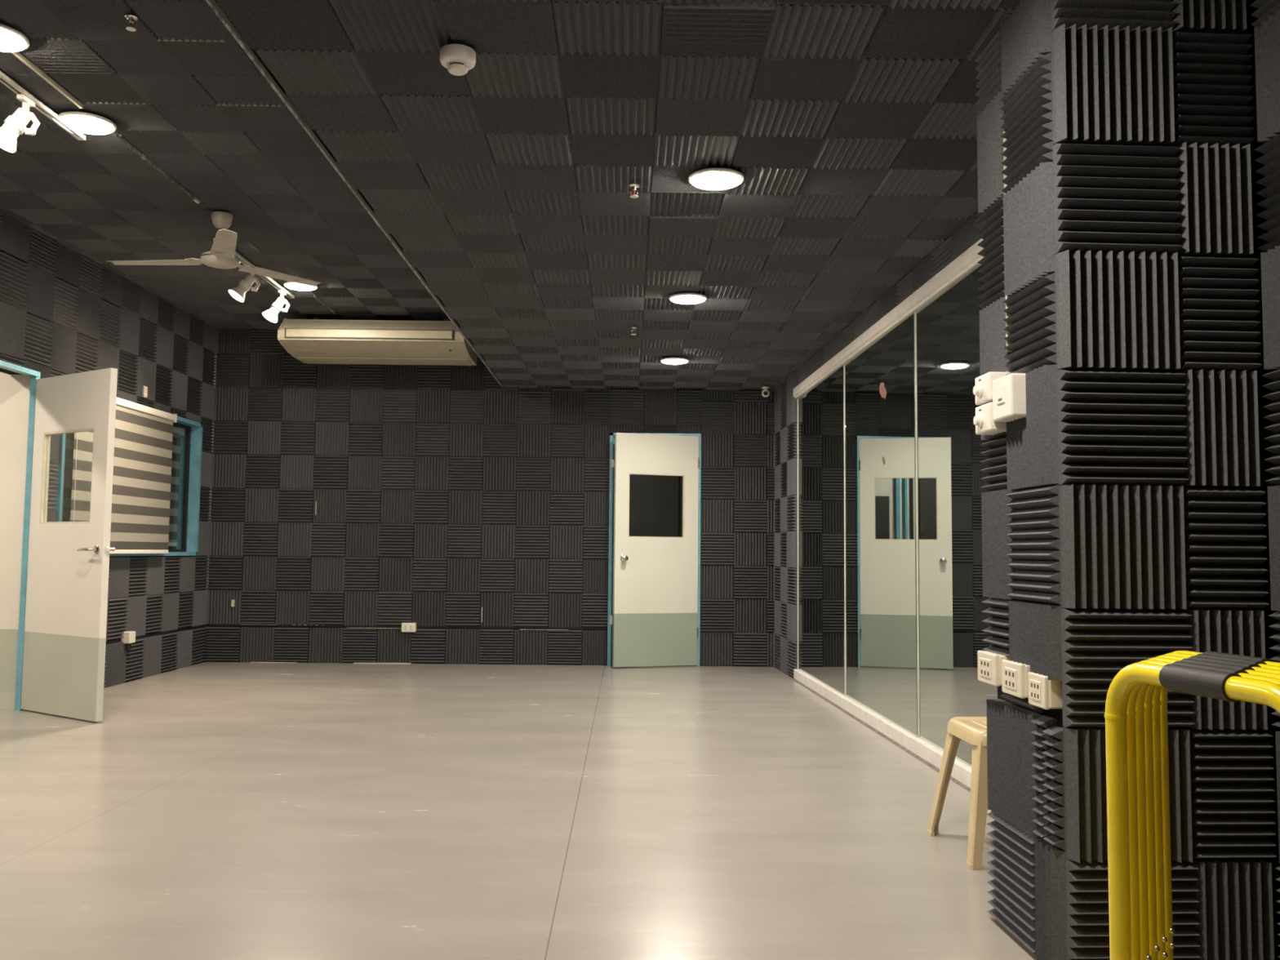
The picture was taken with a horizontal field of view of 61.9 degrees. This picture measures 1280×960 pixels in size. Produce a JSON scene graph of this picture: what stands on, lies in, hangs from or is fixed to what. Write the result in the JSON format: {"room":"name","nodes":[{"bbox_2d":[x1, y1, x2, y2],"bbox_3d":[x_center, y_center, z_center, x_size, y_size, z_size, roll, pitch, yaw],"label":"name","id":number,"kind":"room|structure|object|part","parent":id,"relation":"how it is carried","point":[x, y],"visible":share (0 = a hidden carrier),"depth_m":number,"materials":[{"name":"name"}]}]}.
{"room":"studio","nodes":[
{"label":"studio","id":0,"kind":"room"},
{"bbox_2d":[0,372,31,693],"bbox_3d":[-5.563,-0.220,4.964,3.576,3.000,3.600,1,-4,-1],"label":"wall","id":1,"kind":"structure","parent":0,"point":[15,389],"depth_m":6.61,"materials":[{"name":"paint"}]},
{"bbox_2d":[0,693,15,710],"bbox_3d":[-5.545,1.338,6.509,3.476,0.100,0.012,1,-4,-1],"label":"baseboard","id":2,"kind":"structure","parent":1,"relation":"attached to","point":[6,700],"depth_m":6.52,"materials":[{"name":"white paint"}]},
{"bbox_2d":[0,212,217,687],"bbox_3d":[-3.818,-0.351,3.504,0.191,3.100,12.230,1,-4,-1],"label":"wall","id":3,"kind":"structure","parent":0,"point":[62,312],"depth_m":7.88,"materials":[{"name":"grey plastic"}]},
{"bbox_2d":[0,360,117,721],"bbox_3d":[-3.422,0.340,6.143,0.764,2.084,0.941,1,-4,-1],"label":"door","id":4,"kind":"structure","parent":3,"relation":"in","point":[65,565],"depth_m":6.31,"materials":[{"name":"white paint"}]},
{"bbox_3d":[-3.777,0.336,6.138,0.053,2.084,0.938,1,-4,-1],"label":"frame","id":5,"kind":"part","parent":4,"relation":"part of","materials":[{"name":"teal paint"}]},
{"bbox_3d":[-3.181,0.399,6.137,0.142,0.051,0.069,-2,-5,33],"label":"handle","id":6,"kind":"part","parent":4,"relation":"part of","materials":[{"name":"metal"}]},
{"bbox_2d":[53,416,203,555],"bbox_3d":[-3.858,0.004,8.055,0.175,1.137,2.256,1,-4,-1],"label":"window","id":7,"kind":"structure","parent":3,"relation":"in","point":[191,444],"depth_m":9.12,"materials":[{"name":"teal paint"}]},
{"bbox_2d":[62,432,74,521],"bbox_3d":[-3.924,-0.023,7.260,0.066,0.608,0.102,1,-4,-1],"label":"roller blind","id":8,"kind":"object","parent":7,"relation":"attached to","point":[69,437],"depth_m":7.30,"materials":[{"name":"white fabric"}]},
{"bbox_2d":[70,397,177,554],"bbox_3d":[-3.728,-0.024,7.718,0.066,1.115,1.544,1,-4,-1],"label":"roller blind","id":9,"kind":"object","parent":7,"relation":"attached to","point":[144,434],"visible":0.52,"depth_m":7.86,"materials":[{"name":"white fabric"}]},
{"bbox_3d":[-3.696,-0.140,6.994,0.008,0.880,0.004,1,-4,-1],"label":"bead chain","id":10,"kind":"part","parent":9,"relation":"part of","materials":[{"name":"white plastic"}]},
{"bbox_2d":[168,426,184,546],"bbox_3d":[-3.943,0.052,8.999,0.066,1.003,0.227,1,-4,-1],"label":"roller blind","id":11,"kind":"object","parent":7,"relation":"attached to","point":[178,433],"depth_m":9.01,"materials":[{"name":"white fabric"}]},
{"bbox_3d":[-3.873,0.005,8.055,0.035,1.075,2.180,1,-4,-1],"label":"sash","id":12,"kind":"part","parent":7,"relation":"part of","materials":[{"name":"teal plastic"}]},
{"bbox_2d":[120,631,135,650],"bbox_3d":[-3.781,1.187,7.876,0.070,0.134,0.096,1,-4,-1],"label":"junction box","id":13,"kind":"object","parent":3,"relation":"attached to","point":[129,637],"visible":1,"depth_m":7.84,"materials":[{"name":"white plastic"}]},
{"bbox_2d":[142,386,147,397],"bbox_3d":[-3.781,-0.671,8.119,0.048,0.084,0.064,1,-4,-1],"label":"switch plate","id":14,"kind":"object","parent":3,"relation":"attached to","point":[144,393],"visible":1,"depth_m":8.11,"materials":[{"name":"beige plastic"}]},
{"bbox_2d":[106,624,204,644],"bbox_3d":[-3.821,1.185,7.988,0.028,0.019,2.785,1,-4,-1],"label":"duct","id":15,"kind":"object","parent":3,"relation":"attached to","point":[108,642],"visible":0.36,"depth_m":8.46,"materials":[{"name":"black plastic"}]},
{"bbox_2d":[203,328,776,666],"bbox_3d":[-1.073,0.085,9.584,5.940,3.100,0.202,1,-4,-1],"label":"wall","id":16,"kind":"structure","parent":0,"point":[341,494],"depth_m":9.48,"materials":[{"name":"grey plastic"}]},
{"bbox_2d":[208,624,607,629],"bbox_3d":[-2.047,1.296,9.426,3.514,0.013,0.028,1,-4,-1],"label":"duct","id":17,"kind":"object","parent":16,"relation":"attached to","point":[291,625],"visible":1,"depth_m":9.41,"materials":[{"name":"black plastic"}]},
{"bbox_2d":[401,622,416,631],"bbox_3d":[-2.033,1.298,9.390,0.124,0.080,0.060,1,-4,-1],"label":"wall socket","id":18,"kind":"object","parent":16,"relation":"attached to","point":[406,627],"visible":1,"depth_m":9.36,"materials":[{"name":"white plastic"}]},
{"bbox_2d":[403,624,407,630],"bbox_3d":[-2.057,1.296,9.362,0.034,0.048,0.005,1,-4,-1],"label":"receptacle","id":19,"kind":"object","parent":18,"relation":"attached to","point":[405,626],"depth_m":9.36,"materials":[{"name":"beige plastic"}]},
{"bbox_2d":[408,624,413,630],"bbox_3d":[-2.009,1.296,9.363,0.034,0.048,0.005,1,-4,-1],"label":"receptacle","id":20,"kind":"object","parent":18,"relation":"attached to","point":[411,626],"depth_m":9.36,"materials":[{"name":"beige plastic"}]},
{"bbox_2d":[607,432,701,666],"bbox_3d":[0.130,0.606,9.407,0.815,2.060,0.472,1,-4,-1],"label":"door","id":21,"kind":"structure","parent":16,"relation":"in","point":[654,619],"depth_m":9.34,"materials":[{"name":"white paint"}]},
{"bbox_3d":[-0.255,1.234,9.409,0.024,0.080,0.006,1,-4,-1],"label":"strike plate","id":22,"kind":"part","parent":21,"relation":"part of","materials":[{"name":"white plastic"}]},
{"bbox_3d":[-0.241,-0.148,9.502,0.024,0.070,0.006,1,-4,-1],"label":"strike plate","id":23,"kind":"part","parent":21,"relation":"part of","materials":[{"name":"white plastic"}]},
{"bbox_3d":[-0.134,0.675,9.200,0.060,0.060,0.075,2,-4,-19],"label":"knob","id":24,"kind":"part","parent":21,"relation":"part of","materials":[{"name":"metal"}]},
{"bbox_2d":[629,474,682,537],"bbox_3d":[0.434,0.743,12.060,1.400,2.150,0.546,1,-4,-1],"label":"window","id":25,"kind":"structure","parent":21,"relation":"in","point":[655,501],"depth_m":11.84,"materials":[{"name":"glass"}]},
{"bbox_3d":[0.787,0.705,11.828,0.680,2.060,0.018,1,-4,-1],"label":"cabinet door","id":26,"kind":"part","parent":25,"relation":"part of","materials":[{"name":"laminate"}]},
{"bbox_2d":[0,0,1020,391],"bbox_3d":[-0.793,-1.534,3.618,6.340,0.643,12.329,1,-4,-1],"label":"ceiling","id":27,"kind":"structure","parent":0,"point":[493,199],"depth_m":4.41,"materials":[{"name":"grey plastic"}]},
{"bbox_2d":[0,23,29,52],"bbox_3d":[-2.466,-1.685,4.065,0.242,0.021,0.242,1,-4,-1],"label":"recessed light","id":28,"kind":"object","parent":27,"relation":"in","point":[11,40],"visible":1,"depth_m":4.07,"materials":[{"name":"white plastic"}]},
{"bbox_2d":[0,70,85,140],"bbox_3d":[-2.633,-1.676,4.218,0.038,0.024,1.674,1,-4,-1],"label":"track","id":29,"kind":"object","parent":27,"relation":"attached to","point":[5,79],"visible":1,"depth_m":4.68,"materials":[{"name":"white metal"}]},
{"bbox_2d":[0,93,39,152],"bbox_3d":[-2.680,-1.520,4.553,0.124,0.244,0.186,-3,-5,39],"label":"track spotlight","id":30,"kind":"object","parent":29,"relation":"attached to","point":[14,126],"visible":1,"depth_m":4.54,"materials":[{"name":"white plastic"}]},
{"bbox_3d":[-2.703,-1.435,4.519,0.111,0.067,0.114,1,-4,-1],"label":"bulb","id":31,"kind":"part","parent":30,"relation":"part of","materials":[{"name":"white"}]},
{"bbox_2d":[58,111,116,134],"bbox_3d":[-2.535,-1.630,4.892,0.242,0.021,0.242,1,-4,-1],"label":"recessed light","id":32,"kind":"object","parent":27,"relation":"in","point":[81,122],"visible":0.99,"depth_m":4.86,"materials":[{"name":"white plastic"}]},
{"bbox_2d":[124,14,137,31],"bbox_3d":[-1.869,-1.679,3.921,0.044,0.050,0.044,1,-4,-1],"label":"sprinkler","id":33,"kind":"object","parent":27,"relation":"attached to","point":[131,18],"visible":1,"depth_m":3.92,"materials":[{"name":"metal"}]},
{"bbox_2d":[106,211,322,286],"bbox_3d":[-2.540,-1.395,6.166,1.120,0.314,1.155,1,-4,-1],"label":"ceiling fan","id":34,"kind":"object","parent":27,"relation":"hanging from","point":[221,255],"visible":1,"depth_m":6.18,"materials":[{"name":"grey metal"}]},
{"bbox_3d":[-2.844,-1.272,6.226,0.510,0.018,0.132,0,-4,3],"label":"blade","id":35,"kind":"part","parent":34,"relation":"part of","materials":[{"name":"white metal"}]},
{"bbox_3d":[-2.271,-1.293,5.835,0.132,0.018,0.510,2,-4,-25],"label":"blade","id":36,"kind":"part","parent":34,"relation":"part of","materials":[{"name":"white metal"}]},
{"bbox_3d":[-2.183,-1.246,6.514,0.132,0.018,0.510,-3,-5,39],"label":"blade","id":37,"kind":"part","parent":34,"relation":"part of","materials":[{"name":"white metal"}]},
{"bbox_2d":[213,237,294,298],"bbox_3d":[-2.669,-1.458,7.450,0.038,0.024,1.514,1,-4,-1],"label":"track","id":38,"kind":"object","parent":27,"relation":"attached to","point":[243,260],"visible":0.63,"depth_m":7.67,"materials":[{"name":"white metal"}]},
{"bbox_2d":[228,272,260,302],"bbox_3d":[-2.717,-1.336,7.308,0.200,0.240,0.124,4,-5,-45],"label":"track spotlight","id":39,"kind":"object","parent":38,"relation":"attached to","point":[238,292],"visible":0.92,"depth_m":7.27,"materials":[{"name":"white plastic"}]},
{"bbox_3d":[-2.749,-1.258,7.271,0.107,0.076,0.113,1,-4,-1],"label":"bulb","id":40,"kind":"part","parent":39,"relation":"part of","materials":[{"name":"white glass"}]},
{"bbox_2d":[262,289,289,323],"bbox_3d":[-2.720,-1.292,7.943,0.125,0.243,0.188,-2,-5,38],"label":"track spotlight","id":41,"kind":"object","parent":38,"relation":"attached to","point":[271,314],"visible":1,"depth_m":7.92,"materials":[{"name":"white plastic"}]},
{"bbox_3d":[-2.743,-1.208,7.909,0.110,0.069,0.113,1,-4,-1],"label":"bulb","id":42,"kind":"part","parent":41,"relation":"part of","materials":[{"name":"white glass"}]},
{"bbox_2d":[283,281,318,290],"bbox_3d":[-2.504,-1.429,7.876,0.242,0.021,0.242,1,-4,-1],"label":"recessed light","id":43,"kind":"object","parent":27,"relation":"in","point":[291,285],"visible":0.83,"depth_m":7.85,"materials":[{"name":"white plastic"}]},
{"bbox_2d":[277,315,476,365],"bbox_3d":[-2.194,-1.219,9.049,1.514,0.361,0.749,1,-4,-1],"label":"air conditioner","id":44,"kind":"object","parent":27,"relation":"hanging from","point":[316,340],"visible":0.95,"depth_m":8.79,"materials":[{"name":"beige plastic"}]},
{"bbox_3d":[-2.940,-1.186,9.043,0.022,0.274,0.739,1,-4,-1],"label":"panel","id":45,"kind":"part","parent":44,"relation":"part of","materials":[{"name":"beige plastic"}]},
{"bbox_2d":[297,356,472,365],"bbox_3d":[-2.198,-1.030,9.246,1.450,0.010,0.300,1,-4,-1],"label":"grille","id":46,"kind":"object","parent":44,"relation":"attached to","point":[444,361],"depth_m":9.20,"materials":[{"name":"beige plastic"}]},
{"bbox_3d":[-1.448,-1.171,9.059,0.022,0.274,0.739,1,-4,-1],"label":"panel","id":47,"kind":"part","parent":44,"relation":"part of","materials":[{"name":"beige plastic"}]},
{"bbox_2d":[439,44,475,75],"bbox_3d":[-0.528,-1.211,3.093,0.104,0.061,0.104,1,-4,-1],"label":"smoke detector","id":48,"kind":"object","parent":27,"relation":"attached to","point":[458,59],"visible":1,"depth_m":3.06,"materials":[{"name":"white plastic"}]},
{"bbox_2d":[630,327,636,335],"bbox_3d":[-0.041,-0.961,6.880,0.044,0.050,0.044,1,-4,-1],"label":"sprinkler","id":49,"kind":"object","parent":27,"relation":"attached to","point":[632,328],"visible":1,"depth_m":6.88,"materials":[{"name":"metal"}]},
{"bbox_2d":[628,183,639,198],"bbox_3d":[-0.023,-1.141,4.209,0.044,0.050,0.044,1,-4,-1],"label":"sprinkler","id":50,"kind":"object","parent":27,"relation":"attached to","point":[633,186],"visible":1,"depth_m":4.20,"materials":[{"name":"metal"}]},
{"bbox_2d":[660,357,688,364],"bbox_3d":[0.259,-0.892,8.014,0.214,0.021,0.214,1,-4,-1],"label":"recessed light","id":51,"kind":"object","parent":27,"relation":"in","point":[667,360],"visible":1,"depth_m":7.96,"materials":[{"name":"white plastic"}]},
{"bbox_2d":[661,359,687,364],"bbox_3d":[0.259,-0.891,8.014,0.196,0.019,0.196,1,-4,-1],"label":"diffuser","id":52,"kind":"object","parent":51,"relation":"attached to","point":[665,361],"depth_m":7.97,"materials":[{"name":"white plastic"}]},
{"bbox_2d":[669,293,706,304],"bbox_3d":[0.271,-1.024,6.049,0.214,0.021,0.214,1,-4,-1],"label":"recessed light","id":53,"kind":"object","parent":27,"relation":"in","point":[682,298],"visible":1,"depth_m":6.00,"materials":[{"name":"white plastic"}]},
{"bbox_2d":[688,168,743,190],"bbox_3d":[0.293,-1.154,4.114,0.214,0.021,0.214,1,-4,-1],"label":"recessed light","id":54,"kind":"object","parent":27,"relation":"in","point":[711,179],"visible":1,"depth_m":4.07,"materials":[{"name":"white plastic"}]},
{"bbox_2d":[761,386,769,396],"bbox_3d":[1.094,-0.763,9.289,0.072,0.089,0.085,1,-4,-1],"label":"security camera","id":55,"kind":"object","parent":27,"relation":"attached to","point":[765,393],"visible":1,"depth_m":9.26,"materials":[{"name":"white plastic"}]},
{"bbox_2d":[0,661,1035,959],"bbox_3d":[-2.120,1.383,5.195,10.900,0.100,16.400,1,-4,-1],"label":"floor","id":56,"kind":"structure","parent":0,"point":[213,810],"depth_m":3.88,"materials":[{"name":"grey plastic"}]},
{"bbox_2d":[927,716,987,870],"bbox_3d":[1.236,1.046,3.642,0.381,0.426,0.448,1,-4,-3],"label":"plastic stool","id":57,"kind":"object","parent":56,"relation":"on","point":[972,730],"visible":0.33,"depth_m":3.51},
{"bbox_3d":[1.080,1.072,3.792,0.136,0.392,0.095,-2,-5,38],"label":"leg","id":58,"kind":"part","parent":57,"relation":"part of","materials":[{"name":"beige plastic"}]},
{"bbox_3d":[1.238,0.861,3.655,0.292,0.054,0.332,1,-4,-3],"label":"seat","id":59,"kind":"part","parent":57,"relation":"part of","materials":[{"name":"beige plastic"}]},
{"bbox_3d":[1.095,1.051,3.476,0.136,0.392,0.095,4,-5,-43],"label":"leg","id":60,"kind":"part","parent":57,"relation":"part of","materials":[{"name":"beige plastic"}]},
{"bbox_2d":[1104,662,1279,959],"bbox_3d":[0.930,0.720,1.746,0.360,0.816,0.489,1,-4,-12],"label":"bar","id":61,"kind":"object","parent":56,"relation":"on","point":[1200,682],"visible":1,"depth_m":1.95,"materials":[{"name":"yellow plastic"}]},
{"bbox_2d":[1126,659,1279,959],"bbox_3d":[0.970,0.724,1.796,0.360,0.816,0.489,1,-4,-12],"label":"bar","id":62,"kind":"object","parent":56,"relation":"on","point":[1131,708],"visible":0.28,"depth_m":2.00,"materials":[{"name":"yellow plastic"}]},
{"bbox_2d":[1135,657,1279,959],"bbox_3d":[1.010,0.728,1.847,0.360,0.816,0.489,1,-4,-12],"label":"bar","id":63,"kind":"object","parent":56,"relation":"on","point":[1140,708],"visible":0.34,"depth_m":2.05,"materials":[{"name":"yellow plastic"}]},
{"bbox_2d":[1143,654,1279,959],"bbox_3d":[1.050,0.731,1.897,0.360,0.816,0.489,1,-4,-12],"label":"bar","id":64,"kind":"object","parent":56,"relation":"on","point":[1154,948],"visible":0.31,"depth_m":2.10,"materials":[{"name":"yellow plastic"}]},
{"bbox_2d":[1151,652,1279,959],"bbox_3d":[1.090,0.735,1.947,0.360,0.816,0.489,1,-4,-12],"label":"bar","id":65,"kind":"object","parent":56,"relation":"on","point":[1162,954],"visible":0.4,"depth_m":2.15,"materials":[{"name":"yellow metal"}]},
{"bbox_2d":[1160,650,1279,959],"bbox_3d":[1.130,0.739,1.998,0.360,0.816,0.489,1,-4,-12],"label":"bar","id":66,"kind":"object","parent":56,"relation":"on","point":[1169,930],"visible":0.34,"depth_m":2.20,"materials":[{"name":"yellow metal"}]},
{"bbox_2d":[773,0,1279,957],"bbox_3d":[1.563,-0.048,3.530,0.201,2.600,12.400,1,-4,-3],"label":"wall","id":67,"kind":"structure","parent":0,"point":[1267,27],"depth_m":4.57,"materials":[{"name":"grey plastic"}]},
{"bbox_2d":[797,364,844,695],"bbox_3d":[1.302,0.371,7.781,0.010,2.167,1.587,1,-4,-2],"label":"wall mirror","id":68,"kind":"object","parent":67,"relation":"attached to","point":[820,410],"visible":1,"depth_m":7.67,"materials":[{"name":"clear glass"}]},
{"bbox_2d":[844,312,918,737],"bbox_3d":[1.375,0.266,6.216,0.010,2.167,1.547,1,-4,-2],"label":"wall mirror","id":69,"kind":"object","parent":67,"relation":"attached to","point":[880,526],"visible":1,"depth_m":6.07,"materials":[{"name":"clear glass"}]},
{"bbox_2d":[791,668,971,791],"bbox_3d":[1.365,1.363,5.762,0.054,0.081,5.515,1,-4,-3],"label":"baseboard","id":70,"kind":"structure","parent":67,"relation":"attached to","point":[926,753],"depth_m":5.80,"materials":[{"name":"white wood"}]},
{"bbox_2d":[793,238,983,398],"bbox_3d":[1.392,-0.884,5.909,0.044,0.082,5.505,1,-4,-3],"label":"trim","id":71,"kind":"structure","parent":67,"relation":"attached to","point":[966,262],"depth_m":5.64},
{"bbox_2d":[915,263,997,767],"bbox_3d":[1.447,0.162,4.661,0.010,2.167,1.567,1,-4,-2],"label":"wall mirror","id":72,"kind":"object","parent":67,"relation":"attached to","point":[950,615],"visible":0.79,"depth_m":4.94,"materials":[{"name":"clear glass"}]},
{"bbox_2d":[974,0,1279,959],"bbox_3d":[1.263,-0.038,2.814,0.579,2.480,0.517,1,-4,-1],"label":"wall pillar","id":73,"kind":"structure","parent":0,"point":[1125,517],"depth_m":2.61,"materials":[{"name":"grey plastic"}]},
{"bbox_2d":[973,402,1006,435],"bbox_3d":[0.969,-0.167,2.916,0.105,0.077,0.110,1,-4,-3],"label":"dimmer switch","id":74,"kind":"object","parent":73,"relation":"attached to","point":[984,422],"visible":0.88,"depth_m":2.89,"materials":[{"name":"white plastic"}]},
{"bbox_3d":[0.925,-0.163,2.921,0.018,0.038,0.038,1,-4,-3],"label":"knob","id":75,"kind":"part","parent":74,"relation":"part of","materials":[{"name":"white plastic"}]},
{"bbox_2d":[973,371,1011,404],"bbox_3d":[0.970,-0.250,2.921,0.105,0.077,0.110,1,-4,-3],"label":"dimmer switch","id":76,"kind":"object","parent":73,"relation":"attached to","point":[983,388],"visible":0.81,"depth_m":2.90,"materials":[{"name":"white plastic"}]},
{"bbox_3d":[0.926,-0.246,2.927,0.018,0.038,0.038,1,-4,-3],"label":"knob","id":77,"kind":"part","parent":76,"relation":"part of","materials":[{"name":"white plastic"}]},
{"bbox_2d":[977,650,1009,686],"bbox_3d":[0.977,0.514,2.913,0.072,0.084,0.142,1,-4,-3],"label":"power outlet","id":78,"kind":"object","parent":73,"relation":"attached to","point":[989,664],"visible":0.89,"depth_m":2.88,"materials":[{"name":"beige plastic"}]},
{"bbox_2d":[979,657,991,679],"bbox_3d":[0.943,0.513,2.911,0.005,0.050,0.080,1,-4,-3],"label":"receptacle","id":79,"kind":"object","parent":78,"relation":"attached to","point":[985,663],"depth_m":2.91,"materials":[{"name":"beige plastic"}]},
{"bbox_2d":[992,373,1026,422],"bbox_3d":[0.985,-0.215,2.797,0.085,0.112,0.128,1,-4,-3],"label":"switch","id":80,"kind":"object","parent":73,"relation":"attached to","point":[1009,391],"visible":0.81,"depth_m":2.75,"materials":[{"name":"white plastic"}]},
{"bbox_2d":[1001,659,1030,698],"bbox_3d":[0.989,0.515,2.765,0.062,0.086,0.136,1,-4,-3],"label":"power outlet","id":81,"kind":"object","parent":73,"relation":"attached to","point":[1015,679],"visible":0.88,"depth_m":2.73,"materials":[{"name":"beige plastic"}]},
{"bbox_2d":[1004,666,1016,690],"bbox_3d":[0.960,0.514,2.764,0.005,0.051,0.076,1,-4,-3],"label":"receptacle","id":82,"kind":"object","parent":81,"relation":"attached to","point":[1010,673],"depth_m":2.76,"materials":[{"name":"beige plastic"}]},
{"bbox_2d":[1027,671,1062,709],"bbox_3d":[1.000,0.520,2.637,0.050,0.080,0.108,1,-4,-3],"label":"power outlet","id":83,"kind":"object","parent":73,"relation":"attached to","point":[1044,693],"visible":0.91,"depth_m":2.59,"materials":[{"name":"beige plastic"}]},
{"bbox_2d":[1030,679,1040,702],"bbox_3d":[0.978,0.520,2.636,0.005,0.047,0.060,1,-4,-3],"label":"receptacle","id":84,"kind":"object","parent":83,"relation":"attached to","point":[1035,686],"depth_m":2.63,"materials":[{"name":"white plastic"}]},
{"bbox_3d":[0.986,0.520,2.636,0.014,0.080,0.101,1,-4,-3],"label":"plate","id":85,"kind":"part","parent":83,"relation":"part of","materials":[{"name":"beige plastic"}]}
]}

